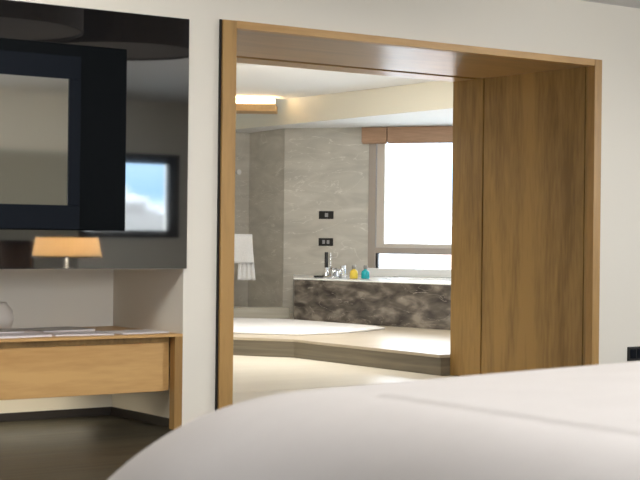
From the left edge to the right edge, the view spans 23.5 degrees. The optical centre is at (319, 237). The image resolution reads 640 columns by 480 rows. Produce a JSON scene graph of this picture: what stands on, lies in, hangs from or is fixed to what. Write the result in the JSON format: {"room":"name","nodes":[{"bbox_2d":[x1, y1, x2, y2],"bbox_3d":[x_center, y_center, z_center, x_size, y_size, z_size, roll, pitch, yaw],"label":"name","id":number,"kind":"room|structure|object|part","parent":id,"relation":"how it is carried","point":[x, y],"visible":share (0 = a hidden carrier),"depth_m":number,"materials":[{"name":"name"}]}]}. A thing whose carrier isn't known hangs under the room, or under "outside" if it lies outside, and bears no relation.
{"room":"hotel bedroom","nodes":[
{"label":"hotel bedroom","id":0,"kind":"room"},
{"bbox_2d":[0,415,173,479],"bbox_3d":[0.687,1.079,4.436,12.300,0.100,9.400,1,0,-36],"label":"floor","id":1,"kind":"structure","parent":0,"point":[87,447],"depth_m":7.41,"materials":[{"name":"brown wood"}]},
{"bbox_2d":[108,361,639,479],"bbox_3d":[0.978,0.688,3.413,2.547,0.689,2.859,1,0,-36],"label":"bed","id":2,"kind":"object","parent":1,"relation":"on","point":[578,422],"visible":1,"depth_m":3.30,"materials":[{"name":"white fabric"}]},
{"bbox_2d":[234,132,249,306],"bbox_3d":[-2.955,-0.357,15.990,5.400,2.600,0.150,1,0,-36],"label":"wall","id":3,"kind":"structure","parent":0,"point":[242,151],"depth_m":17.38,"materials":[{"name":"grey stone"}]},
{"bbox_2d":[248,129,284,306],"bbox_3d":[-0.516,-0.330,17.106,0.208,2.600,0.932,1,0,-28],"label":"wall","id":4,"kind":"structure","parent":0,"point":[267,148],"depth_m":17.01,"materials":[{"name":"grey stone"}]},
{"bbox_2d":[0,0,639,425],"bbox_3d":[-0.319,-0.330,9.213,16.400,2.695,1.360,1,0,-36],"label":"wall","id":5,"kind":"structure","parent":0,"point":[182,301],"depth_m":8.64,"materials":[{"name":"beige paint"}]},
{"bbox_2d":[0,407,168,426],"bbox_3d":[-2.146,0.974,7.560,2.927,0.045,0.780,1,0,-36],"label":"baseboard","id":6,"kind":"structure","parent":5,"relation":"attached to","point":[81,412],"depth_m":8.48,"materials":[{"name":"black wood"}]},
{"bbox_2d":[0,326,182,429],"bbox_3d":[-2.133,0.745,7.553,2.916,0.504,0.767,1,0,-36],"label":"desk","id":7,"kind":"object","parent":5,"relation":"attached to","point":[54,366],"visible":0.94,"depth_m":7.83,"materials":[{"name":"brown wood"}]},
{"bbox_2d":[0,302,13,328],"bbox_3d":[-1.723,0.422,8.190,0.180,0.150,0.180,1,0,-36],"label":"ceramic vase","id":8,"kind":"object","parent":7,"relation":"on","point":[6,312],"visible":0.95,"depth_m":8.14,"materials":[{"name":"beige ceramic"}]},
{"bbox_2d":[0,328,23,332],"bbox_3d":[-1.714,0.488,7.902,0.340,0.017,0.240,1,0,-24],"label":"magazine","id":9,"kind":"object","parent":7,"relation":"on","point":[11,330],"visible":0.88,"depth_m":7.90,"materials":[{"name":"white paper"}]},
{"bbox_2d":[0,332,52,338],"bbox_3d":[-1.538,0.493,7.708,0.320,0.011,0.230,1,0,-40],"label":"magazine","id":10,"kind":"object","parent":7,"relation":"on","point":[16,334],"visible":1,"depth_m":7.68,"materials":[{"name":"white paper"}]},
{"bbox_2d":[19,326,94,332],"bbox_3d":[-1.404,0.493,8.173,0.240,0.013,0.340,1,0,44],"label":"magazine","id":11,"kind":"object","parent":7,"relation":"on","point":[68,328],"visible":0.84,"depth_m":8.12,"materials":[{"name":"white paper"}]},
{"bbox_2d":[41,331,114,335],"bbox_3d":[-1.251,0.497,7.926,0.320,0.009,0.230,1,0,-29],"label":"magazine","id":12,"kind":"object","parent":7,"relation":"on","point":[59,333],"visible":0.95,"depth_m":7.87,"materials":[{"name":"white paper"}]},
{"bbox_3d":[-2.133,0.667,7.548,2.730,0.254,0.690,1,0,-36],"label":"drawer","id":13,"kind":"part","parent":7,"relation":"part of","materials":[{"name":"brown wood"}]},
{"bbox_3d":[-2.120,0.524,7.575,2.780,0.032,0.660,1,0,-36],"label":"desk rail","id":14,"kind":"part","parent":7,"relation":"part of","materials":[{"name":"brown wood"}]},
{"bbox_2d":[104,329,169,334],"bbox_3d":[-0.977,0.501,8.110,0.300,0.008,0.210,1,0,-41],"label":"magazine","id":15,"kind":"object","parent":7,"relation":"on","point":[141,331],"visible":0.93,"depth_m":8.07,"materials":[{"name":"white paper"}]},
{"bbox_3d":[-0.760,0.768,8.100,0.046,0.489,0.052,1,0,-36],"label":"panel","id":16,"kind":"part","parent":7,"relation":"part of","materials":[{"name":"brown wood"}]},
{"bbox_2d":[0,0,188,268],"bbox_3d":[-1.893,-0.505,7.239,2.938,1.314,0.016,1,0,-36],"label":"glass panel","id":17,"kind":"object","parent":5,"relation":"attached to","point":[154,236],"visible":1,"depth_m":7.91,"materials":[{"name":"black glass"}]},
{"bbox_2d":[0,38,126,230],"bbox_3d":[-1.693,-0.497,7.269,1.699,0.915,0.168,1,0,-36],"label":"television","id":18,"kind":"object","parent":17,"relation":"attached to","point":[63,106],"visible":1,"depth_m":7.48,"materials":[{"name":"black plastic"}]},
{"bbox_2d":[215,19,601,410],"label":"door frame","id":19,"kind":"structure","parent":5,"relation":"in","point":[525,241],"depth_m":10.13,"materials":[{"name":"brown wood"}]},
{"bbox_3d":[-0.509,-0.096,8.243,0.085,2.133,0.060,1,0,-36],"label":"trim","id":20,"kind":"part","parent":19,"relation":"part of","materials":[{"name":"brown wood"}]},
{"bbox_3d":[0.640,-1.131,9.058,2.712,0.042,0.058,1,0,-36],"label":"trim","id":21,"kind":"part","parent":19,"relation":"part of","materials":[{"name":"brown wood"}]},
{"bbox_3d":[1.758,-0.072,9.866,0.065,2.135,0.060,1,0,-36],"label":"trim","id":22,"kind":"part","parent":19,"relation":"part of","materials":[{"name":"brown wood"}]},
{"bbox_2d":[627,346,639,360],"bbox_3d":[2.079,0.765,10.094,0.156,0.092,0.014,1,0,-36],"label":"wall socket","id":23,"kind":"object","parent":5,"relation":"attached to","point":[633,353],"visible":1,"depth_m":10.07,"materials":[{"name":"black plastic"}]},
{"bbox_2d":[283,127,368,312],"bbox_3d":[2.752,-0.293,15.622,6.600,2.600,0.250,1,0,20],"label":"wall","id":24,"kind":"structure","parent":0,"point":[327,169],"depth_m":16.48,"materials":[{"name":"grey stone"}]},
{"bbox_2d":[319,238,332,245],"bbox_3d":[0.062,0.052,16.467,0.166,0.084,0.015,1,0,20],"label":"light switch","id":25,"kind":"object","parent":24,"relation":"attached to","point":[322,241],"visible":1,"depth_m":16.46,"materials":[{"name":"black plastic"}]},
{"bbox_2d":[319,211,333,218],"bbox_3d":[0.066,-0.238,16.467,0.166,0.085,0.015,1,0,20],"label":"light switch","id":26,"kind":"object","parent":24,"relation":"attached to","point":[322,214],"visible":1,"depth_m":16.46,"materials":[{"name":"black plastic"}]},
{"bbox_2d":[362,127,386,143],"bbox_3d":[0.580,-1.076,16.244,0.278,0.173,0.063,1,0,20],"label":"roller blind","id":27,"kind":"object","parent":24,"relation":"attached to","point":[370,135],"visible":1,"depth_m":16.21,"materials":[{"name":"brown wood"}]},
{"bbox_2d":[368,142,450,277],"bbox_3d":[2.989,-0.316,15.449,5.235,1.510,0.150,1,0,20],"label":"window","id":28,"kind":"structure","parent":24,"relation":"attached to","point":[377,245],"depth_m":16.26,"materials":[{"name":"beige"}]},
{"bbox_3d":[2.984,0.397,15.448,5.230,0.085,0.150,1,0,20],"label":"sill","id":29,"kind":"part","parent":28,"relation":"part of","materials":[{"name":"white stone"}]},
{"bbox_2d":[236,63,436,99],"bbox_3d":[-1.355,-1.544,13.258,4.800,0.190,6.440,1,0,-36],"label":"ceiling","id":30,"kind":"structure","parent":0,"point":[252,80],"depth_m":14.17,"materials":[{"name":"white paint"}]},
{"bbox_2d":[236,98,276,113],"bbox_3d":[-1.546,-1.373,15.814,2.200,0.157,0.380,1,0,1],"label":"ledge","id":31,"kind":"object","parent":30,"relation":"attached to","point":[243,105],"visible":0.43,"depth_m":15.79,"materials":[{"name":"brown wood"}]},
{"bbox_2d":[233,313,449,357],"bbox_3d":[0.386,0.841,14.437,8.849,0.022,6.280,1,0,-36],"label":"platform","id":32,"kind":"object","parent":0,"point":[402,340],"visible":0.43,"depth_m":12.44,"materials":[{"name":"beige stone"}]},
{"bbox_2d":[234,307,289,318],"bbox_3d":[-1.522,0.753,15.319,2.478,0.112,0.255,1,0,-12],"label":"kerb","id":33,"kind":"object","parent":32,"relation":"on","point":[239,312],"visible":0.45,"depth_m":15.40,"materials":[{"name":"grey stone"}]},
{"bbox_2d":[233,318,384,334],"bbox_3d":[-0.663,0.809,13.981,2.109,0.018,2.398,1,0,-36],"label":"bath mat","id":34,"kind":"object","parent":32,"relation":"on","point":[262,326],"visible":0.59,"depth_m":13.74,"materials":[{"name":"white fabric"}]},
{"bbox_2d":[293,274,450,329],"bbox_3d":[1.360,0.628,14.588,4.480,0.426,2.615,1,0,20],"label":"bathtub","id":35,"kind":"object","parent":32,"relation":"on","point":[411,302],"visible":0.48,"depth_m":14.54,"materials":[{"name":"brown stone"}]},
{"bbox_2d":[323,252,345,277],"bbox_3d":[0.170,0.280,15.452,0.177,0.255,0.295,1,0,-36],"label":"faucet","id":36,"kind":"object","parent":35,"relation":"on","point":[333,272],"visible":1,"depth_m":15.45,"materials":[{"name":"silver metal"}]},
{"bbox_3d":[0.228,0.346,15.460,0.072,0.125,0.072,1,0,-36],"label":"mixer knob","id":37,"kind":"part","parent":36,"relation":"part of","materials":[{"name":"silver metal"}]},
{"bbox_2d":[350,265,357,278],"bbox_3d":[0.335,0.342,15.196,0.084,0.134,0.084,1,0,-36],"label":"oil bottle","id":38,"kind":"object","parent":35,"relation":"on","point":[353,273],"visible":1,"depth_m":15.17,"materials":[{"name":"yellow glass"}]},
{"bbox_2d":[361,265,369,278],"bbox_3d":[0.448,0.344,15.142,0.084,0.134,0.084,1,0,-36],"label":"oil bottle","id":39,"kind":"object","parent":35,"relation":"on","point":[365,274],"visible":1,"depth_m":15.11,"materials":[{"name":"teal glass"}]},
{"bbox_2d":[236,81,452,132],"bbox_3d":[2.323,-1.373,15.895,4.345,0.450,6.435,1,0,-36],"label":"ceiling","id":40,"kind":"structure","parent":0,"point":[428,103],"depth_m":15.19,"materials":[{"name":"white paint"}]},
{"bbox_2d":[233,355,458,403],"bbox_3d":[0.731,1.034,13.997,8.900,0.100,7.900,1,0,-36],"label":"floor","id":41,"kind":"structure","parent":0,"point":[248,371],"depth_m":10.84,"materials":[{"name":"beige tile"}]},
{"bbox_2d":[233,340,449,375],"bbox_3d":[0.386,0.916,14.438,8.850,0.128,6.280,1,0,-36],"label":"step","id":42,"kind":"structure","parent":41,"relation":"on","point":[351,356],"depth_m":11.83,"materials":[{"name":"brown stone"}]},
{"bbox_2d":[387,126,452,143],"bbox_3d":[2.320,-1.056,15.604,3.414,0.173,0.063,1,0,20],"label":"roller blind","id":43,"kind":"object","parent":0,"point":[420,134],"visible":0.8,"depth_m":16.04,"materials":[{"name":"brown wood"}]},
{"bbox_2d":[581,0,639,8],"bbox_3d":[1.008,-1.590,4.029,12.500,0.146,8.600,1,0,-36],"label":"ceiling","id":44,"kind":"structure","parent":0,"point":[627,3],"depth_m":9.86,"materials":[{"name":"white paint"}]},
{"label":"outside","id":45,"kind":"structure","parent":0,"visible":0},
{"bbox_3d":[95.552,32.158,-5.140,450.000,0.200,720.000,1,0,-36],"label":"ground","id":46,"kind":"structure","parent":45,"visible":0},
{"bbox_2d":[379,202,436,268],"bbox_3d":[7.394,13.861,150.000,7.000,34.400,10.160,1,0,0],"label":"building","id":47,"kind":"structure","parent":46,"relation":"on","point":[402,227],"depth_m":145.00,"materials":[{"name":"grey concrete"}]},
{"bbox_2d":[415,236,451,268],"bbox_3d":[10.977,15.401,110.000,8.000,31.400,10.160,1,0,0],"label":"building","id":48,"kind":"structure","parent":46,"relation":"on","point":[422,261],"depth_m":105.00,"materials":[{"name":"beige ceramic"}]},
{"bbox_3d":[-1.185,-0.019,16.564,0.633,0.018,0.988,1,0,-36],"label":"towel rail","id":49,"kind":"object","parent":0,"visible":0},
{"bbox_2d":[234,234,255,279],"bbox_3d":[-0.945,0.210,16.295,0.526,0.490,0.067,1,0,0],"label":"bath towel","id":50,"kind":"object","parent":49,"relation":"hanging from","point":[243,243],"visible":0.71,"depth_m":16.27,"materials":[{"name":"white fabric"}]}
]}

